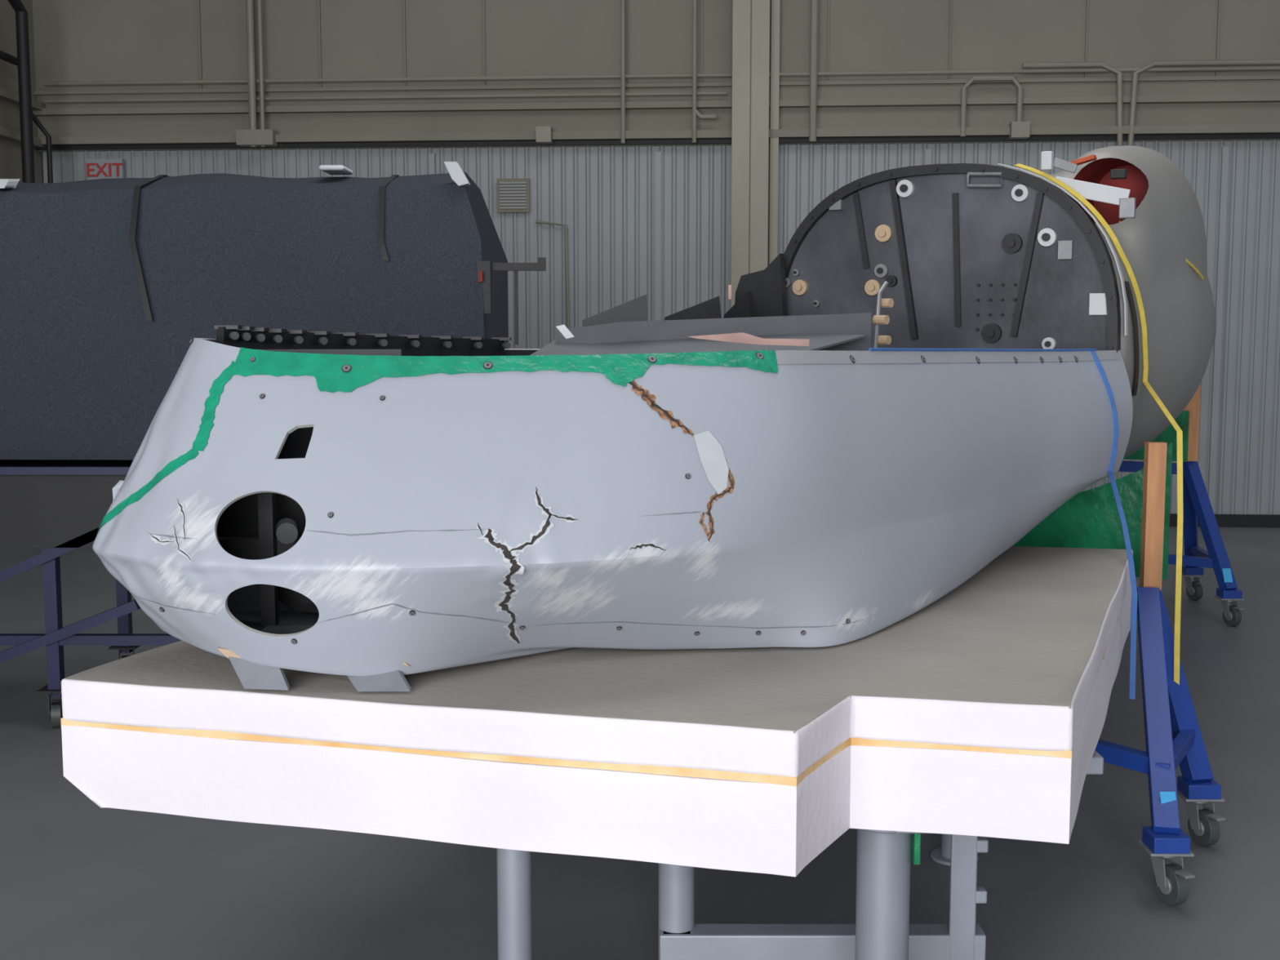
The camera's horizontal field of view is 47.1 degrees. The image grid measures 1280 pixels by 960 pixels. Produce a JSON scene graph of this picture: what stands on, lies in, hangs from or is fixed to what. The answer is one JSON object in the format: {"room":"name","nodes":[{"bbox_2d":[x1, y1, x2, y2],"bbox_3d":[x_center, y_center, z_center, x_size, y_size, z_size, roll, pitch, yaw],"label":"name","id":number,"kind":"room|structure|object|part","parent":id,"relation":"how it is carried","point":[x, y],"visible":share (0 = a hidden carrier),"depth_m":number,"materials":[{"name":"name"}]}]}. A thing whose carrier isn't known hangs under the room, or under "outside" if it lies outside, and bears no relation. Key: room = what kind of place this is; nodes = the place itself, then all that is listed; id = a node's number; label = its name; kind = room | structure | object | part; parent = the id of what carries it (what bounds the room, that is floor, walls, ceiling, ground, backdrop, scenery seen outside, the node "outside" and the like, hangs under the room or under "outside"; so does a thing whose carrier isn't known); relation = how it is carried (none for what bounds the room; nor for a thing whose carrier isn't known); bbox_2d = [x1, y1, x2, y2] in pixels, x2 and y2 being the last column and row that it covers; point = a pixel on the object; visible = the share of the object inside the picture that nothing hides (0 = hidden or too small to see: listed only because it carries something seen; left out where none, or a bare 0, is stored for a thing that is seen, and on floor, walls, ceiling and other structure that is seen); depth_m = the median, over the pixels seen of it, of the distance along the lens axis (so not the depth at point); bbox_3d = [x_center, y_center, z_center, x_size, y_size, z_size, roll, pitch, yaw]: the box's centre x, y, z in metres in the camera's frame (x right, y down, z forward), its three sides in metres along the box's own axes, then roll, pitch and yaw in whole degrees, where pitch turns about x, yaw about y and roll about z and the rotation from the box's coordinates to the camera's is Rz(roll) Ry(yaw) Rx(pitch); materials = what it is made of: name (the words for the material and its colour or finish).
{"room":"aircraft hangar","nodes":[
{"label":"aircraft hangar","id":0,"kind":"room"},
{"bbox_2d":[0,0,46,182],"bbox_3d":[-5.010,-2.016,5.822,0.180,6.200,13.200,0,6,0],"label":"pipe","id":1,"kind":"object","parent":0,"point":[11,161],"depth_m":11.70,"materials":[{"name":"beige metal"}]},
{"bbox_2d":[0,526,1279,959],"bbox_3d":[2.000,1.329,3.155,20.000,0.100,24.000,0,6,0],"label":"floor","id":2,"kind":"structure","parent":0,"point":[80,879],"depth_m":4.33,"materials":[{"name":"grey concrete"}]},
{"bbox_2d":[0,0,53,182],"bbox_3d":[-4.780,-1.399,8.360,0.199,4.245,6.920,0,6,0],"label":"downpipe","id":3,"kind":"object","parent":2,"relation":"on","point":[22,60],"visible":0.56,"depth_m":11.33,"materials":[{"name":"black metal"}]},
{"bbox_2d":[0,459,182,727],"bbox_3d":[-2.500,0.425,6.251,3.500,1.055,0.964,0,6,0],"label":"support stand","id":4,"kind":"object","parent":2,"relation":"on","point":[58,507],"visible":0.29,"depth_m":5.81,"materials":[{"name":"paint"}]},
{"bbox_2d":[0,161,546,459],"bbox_3d":[-2.333,-0.701,6.179,3.935,1.160,1.102,0,6,0],"label":"fuselage","id":5,"kind":"object","parent":4,"relation":"on","point":[106,285],"visible":0.84,"depth_m":5.66,"materials":[{"name":"black fabric"}]},
{"bbox_2d":[476,257,546,344],"bbox_3d":[-0.495,-0.691,5.679,0.260,0.335,0.100,0,6,0],"label":"bracket","id":6,"kind":"object","parent":5,"relation":"attached to","point":[484,268],"depth_m":5.66,"materials":[{"name":"black metal"}]},
{"bbox_2d":[730,0,780,307],"bbox_3d":[0.912,-2.721,11.609,0.370,6.200,0.260,0,6,4],"label":"steel column","id":7,"kind":"structure","parent":2,"relation":"on","point":[750,18],"depth_m":11.51,"materials":[{"name":"beige metal"}]},
{"bbox_2d":[497,750,1103,959],"bbox_3d":[0.425,0.898,3.775,1.550,0.630,1.622,0,6,0],"label":"support frame","id":8,"kind":"object","parent":2,"relation":"on","point":[882,930],"visible":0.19,"depth_m":3.36,"materials":[{"name":"grey metal"}]},
{"bbox_2d":[60,546,1133,876],"bbox_3d":[0.197,0.437,3.807,2.006,0.265,2.523,2,6,19],"label":"platform","id":9,"kind":"object","parent":8,"relation":"on","point":[980,711],"visible":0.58,"depth_m":2.79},
{"bbox_2d":[92,145,1216,691],"bbox_3d":[1.304,-0.575,5.600,1.466,1.371,7.266,4,7,35],"label":"fuselage","id":10,"kind":"object","parent":9,"relation":"on","point":[880,411],"visible":0.99,"depth_m":3.08,"materials":[{"name":"metal"}]},
{"bbox_3d":[-0.632,-0.323,3.604,0.073,0.112,1.069,3,7,30],"label":"canopy rail","id":11,"kind":"part","parent":10,"relation":"part of","materials":[{"name":"black metal"}]},
{"bbox_2d":[1014,163,1182,684],"bbox_3d":[1.492,-0.098,4.829,0.482,1.892,0.436,0,6,0],"label":"strap","id":12,"kind":"object","parent":10,"relation":"attached to","point":[1144,343],"visible":0.97,"depth_m":4.82,"materials":[{"name":"yellow fabric"}]},
{"bbox_2d":[1090,351,1137,699],"bbox_3d":[1.411,0.095,4.372,0.100,0.944,0.772,1,6,10],"label":"strap","id":13,"kind":"object","parent":10,"relation":"attached to","point":[1131,562],"visible":1,"depth_m":4.37,"materials":[{"name":"blue fabric"}]},
{"bbox_2d":[1012,441,1225,905],"bbox_3d":[1.137,0.480,4.937,1.758,1.220,1.203,4,7,35],"label":"support stand","id":14,"kind":"object","parent":2,"relation":"on","point":[1091,518],"visible":0.58,"depth_m":4.64,"materials":[{"name":"blue paint"}]},
{"bbox_3d":[1.154,0.715,4.968,0.807,0.745,1.982,-5,8,-39],"label":"frame","id":15,"kind":"part","parent":14,"relation":"part of","materials":[{"name":"blue paint"}]},
{"bbox_2d":[1118,385,1244,626],"bbox_3d":[2.666,0.078,8.496,1.651,1.280,0.870,3,7,27],"label":"support stand","id":16,"kind":"object","parent":2,"relation":"on","point":[1197,506],"visible":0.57,"depth_m":8.09,"materials":[{"name":"blue paint"}]},
{"bbox_3d":[2.666,0.279,8.517,1.651,0.876,0.870,3,7,27],"label":"frame","id":17,"kind":"part","parent":16,"relation":"part of","materials":[{"name":"blue paint"}]},
{"bbox_2d":[32,0,1279,514],"bbox_3d":[1.994,-2.782,11.716,14.200,6.300,0.351,0,6,4],"label":"wall","id":18,"kind":"structure","parent":0,"point":[650,214],"depth_m":11.81,"materials":[{"name":"white metal"}]},
{"bbox_2d":[86,159,124,180],"bbox_3d":[-4.416,-2.557,12.155,0.309,0.190,0.049,0,6,4],"label":"exit sign","id":19,"kind":"object","parent":18,"relation":"attached to","point":[95,168],"visible":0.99,"depth_m":12.14,"materials":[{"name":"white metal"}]},
{"bbox_2d":[496,178,529,212],"bbox_3d":[-1.030,-2.314,11.948,0.270,0.270,0.032,0,6,4],"label":"air vent","id":20,"kind":"object","parent":18,"relation":"in","point":[513,194],"visible":1,"depth_m":11.94,"materials":[{"name":"white metal"}]},
{"bbox_2d":[42,0,1279,328],"bbox_3d":[2.033,-3.314,11.512,13.900,4.600,0.222,0,6,4],"label":"conduit pipes","id":21,"kind":"object","parent":18,"relation":"attached to","point":[252,137],"visible":0.96,"depth_m":11.65,"materials":[{"name":"beige metal"}]},
{"bbox_2d":[1169,513,1279,527],"bbox_3d":[1.991,0.305,12.003,14.200,0.100,0.045,0,6,4],"label":"baseboard","id":22,"kind":"structure","parent":18,"relation":"attached to","point":[1223,520],"depth_m":11.77,"materials":[{"name":"black rubber"}]}
]}

